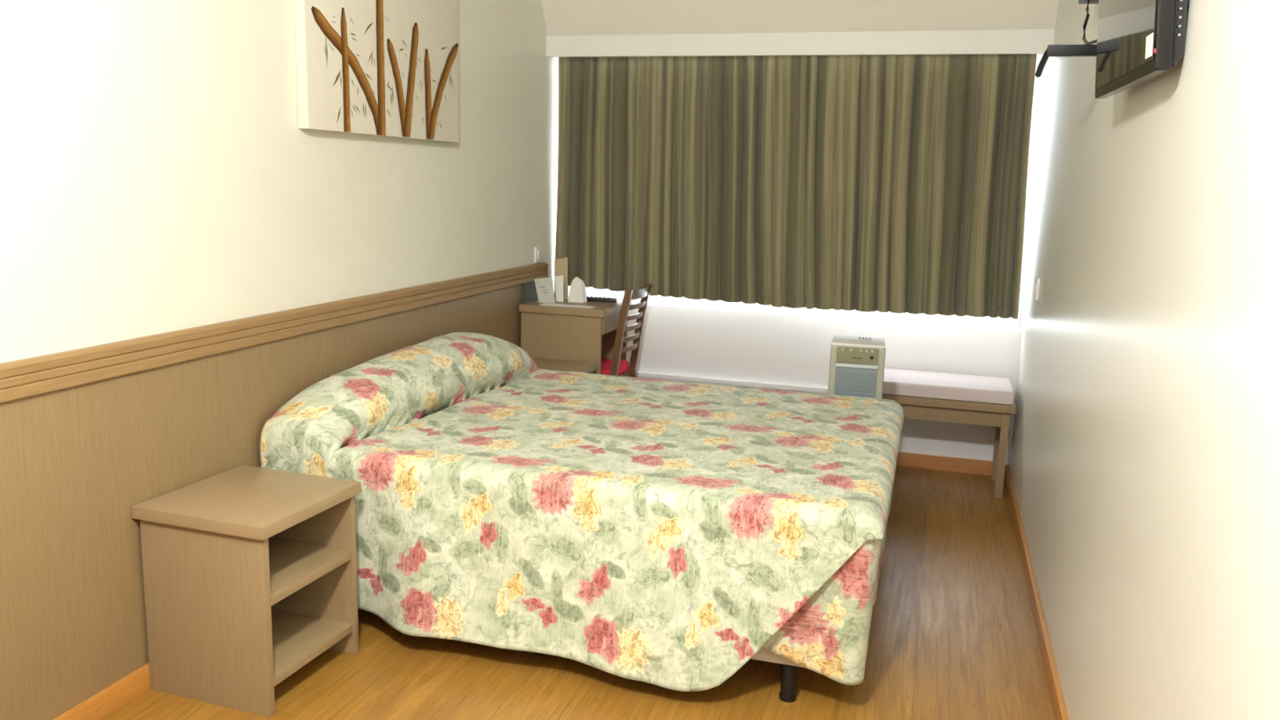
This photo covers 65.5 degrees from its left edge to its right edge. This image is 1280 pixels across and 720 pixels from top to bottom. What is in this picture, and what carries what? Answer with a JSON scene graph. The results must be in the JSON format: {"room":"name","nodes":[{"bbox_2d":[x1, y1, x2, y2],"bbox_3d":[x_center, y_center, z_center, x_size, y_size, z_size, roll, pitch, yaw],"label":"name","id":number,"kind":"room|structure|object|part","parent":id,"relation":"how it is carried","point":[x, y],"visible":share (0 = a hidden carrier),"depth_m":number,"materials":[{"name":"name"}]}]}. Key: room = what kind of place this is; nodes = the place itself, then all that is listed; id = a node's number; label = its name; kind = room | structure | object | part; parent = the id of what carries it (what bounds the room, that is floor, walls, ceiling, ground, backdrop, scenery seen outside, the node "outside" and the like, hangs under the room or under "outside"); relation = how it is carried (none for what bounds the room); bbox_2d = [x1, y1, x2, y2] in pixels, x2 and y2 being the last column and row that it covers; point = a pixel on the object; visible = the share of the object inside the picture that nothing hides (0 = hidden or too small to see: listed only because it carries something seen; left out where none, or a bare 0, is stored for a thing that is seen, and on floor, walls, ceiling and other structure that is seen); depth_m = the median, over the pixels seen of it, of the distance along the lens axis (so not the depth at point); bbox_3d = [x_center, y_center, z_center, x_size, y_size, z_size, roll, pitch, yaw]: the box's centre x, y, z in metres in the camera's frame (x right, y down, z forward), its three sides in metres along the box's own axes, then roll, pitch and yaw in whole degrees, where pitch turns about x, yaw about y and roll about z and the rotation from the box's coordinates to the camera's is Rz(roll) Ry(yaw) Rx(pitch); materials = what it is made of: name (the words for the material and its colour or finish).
{"room":"hotel room","nodes":[
{"label":"hotel room","id":0,"kind":"room"},
{"bbox_2d":[0,0,558,363],"bbox_3d":[-1.390,-0.398,2.455,0.120,2.620,6.803,5,11,16],"label":"wall","id":1,"kind":"structure","parent":0,"point":[158,173],"depth_m":2.84,"materials":[{"name":"beige paint"}]},
{"bbox_2d":[53,662,150,719],"bbox_3d":[-1.402,0.897,2.469,0.016,0.068,6.160,5,11,16],"label":"baseboard","id":2,"kind":"structure","parent":1,"relation":"attached to","point":[105,702],"depth_m":2.57,"materials":[{"name":"orange wood"}]},
{"bbox_2d":[0,284,523,719],"bbox_3d":[-1.407,0.496,2.401,0.018,0.880,6.160,5,11,16],"label":"wall panel","id":3,"kind":"object","parent":1,"relation":"attached to","point":[75,462],"depth_m":2.54,"materials":[{"name":"laminate"}]},
{"bbox_2d":[0,262,547,404],"bbox_3d":[-1.386,0.034,2.321,0.031,0.084,6.172,5,11,16],"label":"trim","id":4,"kind":"structure","parent":1,"relation":"attached to","point":[21,379],"depth_m":2.86,"materials":[{"name":"brown wood"}]},
{"bbox_2d":[293,0,458,142],"bbox_3d":[-0.909,-1.214,3.585,0.042,0.800,1.040,5,11,16],"label":"picture","id":5,"kind":"object","parent":1,"relation":"attached to","point":[380,68],"visible":1,"depth_m":3.53,"materials":[{"name":"fabric"}]},
{"bbox_2d":[533,246,541,262],"bbox_3d":[-0.526,-0.546,5.142,0.016,0.080,0.070,5,11,16],"label":"switch plate","id":6,"kind":"object","parent":1,"relation":"attached to","point":[537,249],"visible":1,"depth_m":5.13,"materials":[{"name":"white plastic"}]},
{"bbox_2d":[101,466,1054,719],"bbox_3d":[-0.223,1.029,2.345,2.640,0.080,6.803,5,11,16],"label":"floor","id":7,"kind":"structure","parent":0,"point":[953,636],"depth_m":2.88,"materials":[{"name":"laminate"}]},
{"bbox_2d":[131,465,361,716],"bbox_3d":[-1.072,0.621,2.773,0.415,0.520,0.420,5,11,18],"label":"nightstand","id":8,"kind":"object","parent":7,"relation":"on","point":[250,572],"visible":1,"depth_m":2.63,"materials":[{"name":"beige laminate"}]},
{"bbox_3d":[-1.132,0.667,2.603,0.391,0.487,0.020,5,11,18],"label":"panel","id":9,"kind":"part","parent":8,"relation":"part of","materials":[{"name":"beige wood"}]},
{"bbox_2d":[268,536,351,605],"bbox_3d":[-1.065,0.573,2.763,0.373,0.030,0.352,5,11,18],"label":"shelf","id":10,"kind":"object","parent":8,"relation":"attached to","point":[295,562],"depth_m":2.78,"materials":[{"name":"beige wood"}]},
{"bbox_2d":[271,608,352,686],"bbox_3d":[-1.072,0.795,2.804,0.373,0.023,0.352,5,11,18],"label":"shelf","id":11,"kind":"object","parent":8,"relation":"attached to","point":[299,635],"depth_m":2.83,"materials":[{"name":"beige wood"}]},
{"bbox_3d":[-1.012,0.608,2.950,0.391,0.487,0.020,5,11,18],"label":"panel","id":12,"kind":"part","parent":8,"relation":"part of","materials":[{"name":"beige wood"}]},
{"bbox_2d":[531,357,596,373],"bbox_3d":[-0.476,0.288,4.704,0.415,0.520,0.420,5,11,16],"label":"nightstand","id":13,"kind":"object","parent":7,"relation":"on","point":[540,363],"visible":0.09,"depth_m":4.72,"materials":[{"name":"beige laminate"}]},
{"bbox_2d":[519,295,632,374],"bbox_3d":[-0.327,0.087,5.118,0.441,0.775,0.467,5,11,16],"label":"desk","id":14,"kind":"object","parent":7,"relation":"on","point":[584,335],"visible":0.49,"depth_m":4.87,"materials":[{"name":"beige laminate"}]},
{"bbox_2d":[523,281,537,303],"bbox_3d":[-0.548,-0.346,5.019,0.008,0.100,0.210,5,11,16],"label":"folder","id":15,"kind":"object","parent":14,"relation":"on","point":[530,294],"visible":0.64,"depth_m":4.99,"materials":[{"name":"grey plastic"}]},
{"bbox_2d":[534,277,555,303],"bbox_3d":[-0.477,-0.351,4.987,0.138,0.125,0.057,5,11,16],"label":"leaflet","id":16,"kind":"object","parent":14,"relation":"on","point":[544,286],"visible":1,"depth_m":4.99,"materials":[{"name":"grey paper"}]},
{"bbox_2d":[555,275,563,302],"bbox_3d":[-0.410,-0.364,5.055,0.066,0.130,0.047,5,11,16],"label":"card","id":17,"kind":"object","parent":14,"relation":"on","point":[558,279],"visible":1,"depth_m":5.05,"materials":[{"name":"white paper"}]},
{"bbox_2d":[554,257,568,299],"bbox_3d":[-0.410,-0.427,5.174,0.106,0.212,0.081,5,11,16],"label":"folder","id":18,"kind":"object","parent":14,"relation":"on","point":[561,265],"visible":0.64,"depth_m":5.18,"materials":[{"name":"beige cardboard"}]},
{"bbox_3d":[-0.395,0.139,4.925,0.415,0.739,0.022,5,11,16],"label":"panel","id":19,"kind":"part","parent":14,"relation":"part of","materials":[{"name":"beige wood"}]},
{"bbox_2d":[539,302,595,308],"bbox_3d":[-0.355,-0.266,4.884,0.270,0.001,0.070,5,11,16],"label":"paper sheet","id":20,"kind":"object","parent":14,"relation":"on","point":[544,304],"visible":1,"depth_m":4.88,"materials":[{"name":"white paper"}]},
{"bbox_2d":[568,276,586,302],"bbox_3d":[-0.314,-0.356,5.031,0.088,0.128,0.031,5,11,16],"label":"tent card","id":21,"kind":"object","parent":14,"relation":"on","point":[577,293],"visible":1,"depth_m":5.02,"materials":[{"name":"white paper"}]},
{"bbox_2d":[586,296,617,302],"bbox_3d":[-0.206,-0.311,5.096,0.180,0.022,0.044,3,10,8],"label":"remote control","id":22,"kind":"object","parent":14,"relation":"on","point":[592,298],"visible":0.92,"depth_m":5.08,"materials":[{"name":"black plastic"}]},
{"bbox_3d":[-0.305,-0.211,5.061,0.387,0.083,0.385,5,11,16],"label":"drawer","id":23,"kind":"part","parent":14,"relation":"part of","materials":[{"name":"beige wood"}]},
{"bbox_3d":[-0.273,0.070,5.326,0.415,0.739,0.022,5,11,16],"label":"panel","id":24,"kind":"part","parent":14,"relation":"part of","materials":[{"name":"beige wood"}]},
{"bbox_2d":[600,283,652,377],"bbox_3d":[-0.209,0.046,5.105,0.475,0.868,0.356,5,11,16],"label":"chair","id":25,"kind":"object","parent":7,"relation":"on","point":[614,366],"visible":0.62,"depth_m":4.94,"materials":[{"name":"brown wood"}]},
{"bbox_3d":[-0.269,0.040,5.122,0.350,0.050,0.332,5,11,16],"label":"seat","id":26,"kind":"part","parent":25,"relation":"part of","materials":[{"name":"red fabric"}]},
{"bbox_3d":[-0.099,0.086,4.904,0.105,0.868,0.026,5,11,16],"label":"post","id":27,"kind":"part","parent":25,"relation":"part of","materials":[{"name":"brown wood"}]},
{"bbox_3d":[-0.261,0.083,5.127,0.340,0.034,0.306,5,11,16],"label":"seat frame","id":28,"kind":"part","parent":25,"relation":"part of","materials":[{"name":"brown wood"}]},
{"bbox_3d":[0.004,-0.339,4.973,0.054,0.050,0.314,5,11,16],"label":"rail","id":29,"kind":"part","parent":25,"relation":"part of","materials":[{"name":"brown wood"}]},
{"bbox_3d":[-0.004,0.032,5.215,0.105,0.868,0.026,5,11,16],"label":"post","id":30,"kind":"part","parent":25,"relation":"part of","materials":[{"name":"brown wood"}]},
{"bbox_2d":[533,647,804,702],"bbox_3d":[-0.098,0.513,3.537,1.775,0.515,1.388,5,11,16],"label":"bed","id":31,"kind":"object","parent":7,"relation":"on","point":[788,669],"visible":0.09,"depth_m":2.72,"materials":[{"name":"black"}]},
{"bbox_2d":[259,332,904,691],"bbox_3d":[-0.073,0.369,3.494,1.873,0.716,1.636,5,11,16],"label":"bedspread","id":32,"kind":"object","parent":31,"relation":"on","point":[663,533],"visible":0.96,"depth_m":2.87,"materials":[{"name":"fabric"}]},
{"bbox_3d":[0.604,0.519,3.316,0.443,0.423,1.472,5,11,16],"label":"foot panel","id":33,"kind":"part","parent":32,"relation":"part of","materials":[{"name":"fabric"}]},
{"bbox_2d":[827,335,885,399],"bbox_3d":[0.917,0.284,4.290,0.224,0.754,0.247,4,11,12],"label":"air conditioner","id":34,"kind":"object","parent":7,"relation":"on","point":[856,364],"visible":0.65,"depth_m":4.14,"materials":[{"name":"plastic"}]},
{"bbox_2d":[834,366,877,398],"bbox_3d":[0.892,0.308,4.184,0.170,0.565,0.012,4,11,12],"label":"grille","id":35,"kind":"object","parent":34,"relation":"attached to","point":[854,381],"depth_m":4.14,"materials":[{"name":"plastic"}]},
{"bbox_3d":[0.901,-0.019,4.126,0.170,0.066,0.009,4,11,12],"label":"control panel","id":36,"kind":"part","parent":34,"relation":"part of","materials":[{"name":"plastic"}]},
{"bbox_2d":[882,368,1016,497],"bbox_3d":[1.349,0.332,4.796,0.816,0.505,0.370,5,11,16],"label":"bench","id":37,"kind":"object","parent":7,"relation":"on","point":[971,399],"visible":0.56,"depth_m":4.58,"materials":[{"name":"beige wood"}]},
{"bbox_2d":[882,368,1014,404],"bbox_3d":[1.355,0.114,4.758,0.794,0.063,0.357,5,11,16],"label":"cushion","id":38,"kind":"object","parent":37,"relation":"on","point":[904,385],"depth_m":4.60,"materials":[{"name":"white fabric"}]},
{"bbox_3d":[1.743,0.387,4.836,0.035,0.405,0.035,5,11,16],"label":"leg","id":39,"kind":"part","parent":37,"relation":"part of","materials":[{"name":"beige wood"}]},
{"bbox_3d":[1.661,0.433,4.567,0.035,0.405,0.035,5,11,16],"label":"leg","id":40,"kind":"part","parent":37,"relation":"part of","materials":[{"name":"beige wood"}]},
{"bbox_2d":[541,0,1058,35],"bbox_3d":[0.657,-1.832,4.564,2.400,0.615,0.390,5,11,16],"label":"ceiling","id":41,"kind":"structure","parent":0,"point":[562,17],"depth_m":4.66,"materials":[{"name":"paint"}]},
{"bbox_2d":[626,302,1021,464],"bbox_3d":[0.729,-0.816,5.097,2.400,2.620,0.140,5,11,16],"label":"wall","id":42,"kind":"structure","parent":0,"point":[750,345],"depth_m":5.11,"materials":[{"name":"white paint"}]},
{"bbox_2d":[636,371,828,393],"bbox_3d":[0.538,0.122,5.227,1.210,0.027,0.030,5,11,16],"label":"trim","id":43,"kind":"structure","parent":42,"relation":"attached to","point":[639,374],"depth_m":5.23,"materials":[{"name":"white paint"}]},
{"bbox_2d":[568,53,1046,328],"bbox_3d":[0.738,-0.906,5.105,2.400,1.325,0.050,5,11,16],"label":"window","id":44,"kind":"structure","parent":42,"relation":"in","point":[1038,89],"depth_m":4.87,"materials":[{"name":"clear glass"}]},
{"bbox_2d":[896,451,992,475],"bbox_3d":[0.676,0.450,5.248,2.354,0.072,0.018,5,11,16],"label":"baseboard","id":45,"kind":"structure","parent":42,"relation":"attached to","point":[904,459],"depth_m":4.99,"materials":[{"name":"orange wood"}]},
{"bbox_2d":[1008,0,1279,719],"bbox_3d":[1.022,-0.200,1.754,0.120,2.620,6.803,5,11,16],"label":"wall","id":46,"kind":"structure","parent":0,"point":[1144,464],"depth_m":1.85,"materials":[{"name":"paint"}]},
{"bbox_2d":[546,29,1054,57],"bbox_3d":[0.676,-1.499,4.723,2.400,0.103,0.022,5,11,16],"label":"curtain valance","id":47,"kind":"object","parent":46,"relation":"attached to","point":[1002,41],"depth_m":4.67,"materials":[{"name":"white paint"}]},
{"bbox_2d":[555,55,773,305],"bbox_3d":[0.145,-0.933,5.087,1.246,1.245,0.063,5,11,16],"label":"curtain","id":48,"kind":"object","parent":47,"relation":"hanging from","point":[665,164],"visible":0.94,"depth_m":5.08,"materials":[{"name":"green fabric"}]},
{"bbox_2d":[772,53,1036,319],"bbox_3d":[1.211,-0.839,4.745,1.216,1.246,0.064,5,11,16],"label":"curtain","id":49,"kind":"object","parent":47,"relation":"hanging from","point":[900,180],"visible":0.95,"depth_m":4.73,"materials":[{"name":"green fabric"}]},
{"bbox_2d":[1004,464,1068,719],"bbox_3d":[0.892,1.067,1.906,0.016,0.066,6.363,5,11,16],"label":"baseboard","id":50,"kind":"structure","parent":46,"relation":"attached to","point":[1060,711],"depth_m":3.23,"materials":[{"name":"orange wood"}]},
{"bbox_2d":[1034,276,1039,299],"bbox_3d":[1.661,-0.300,4.168,0.016,0.090,0.070,5,11,16],"label":"switch plate","id":51,"kind":"object","parent":46,"relation":"attached to","point":[1037,285],"visible":1,"depth_m":4.14,"materials":[{"name":"white plastic"}]},
{"bbox_2d":[1035,44,1097,77],"bbox_3d":[1.208,-0.840,2.757,0.182,0.100,0.332,5,11,16],"label":"wall bracket","id":52,"kind":"object","parent":46,"relation":"attached to","point":[1087,50],"visible":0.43,"depth_m":2.63,"materials":[{"name":"black metal"}]},
{"bbox_3d":[1.168,-0.817,2.628,0.172,0.028,0.024,5,11,16],"label":"arm","id":53,"kind":"part","parent":52,"relation":"part of","materials":[{"name":"black paint"}]},
{"bbox_2d":[1078,0,1098,44],"bbox_3d":[1.245,-0.982,2.658,0.071,0.257,0.615,5,11,16],"label":"cable","id":54,"kind":"object","parent":46,"relation":"attached to","point":[1080,2],"visible":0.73,"depth_m":2.88,"materials":[{"name":"black plastic"}]},
{"bbox_2d":[1094,0,1187,98],"bbox_3d":[1.067,-0.824,2.118,0.088,0.470,0.630,4,11,14],"label":"television","id":55,"kind":"object","parent":46,"relation":"attached to","point":[1139,41],"visible":1,"depth_m":2.02,"materials":[{"name":"black plastic"},{"name":"glossy dark screen glass"}]}
]}

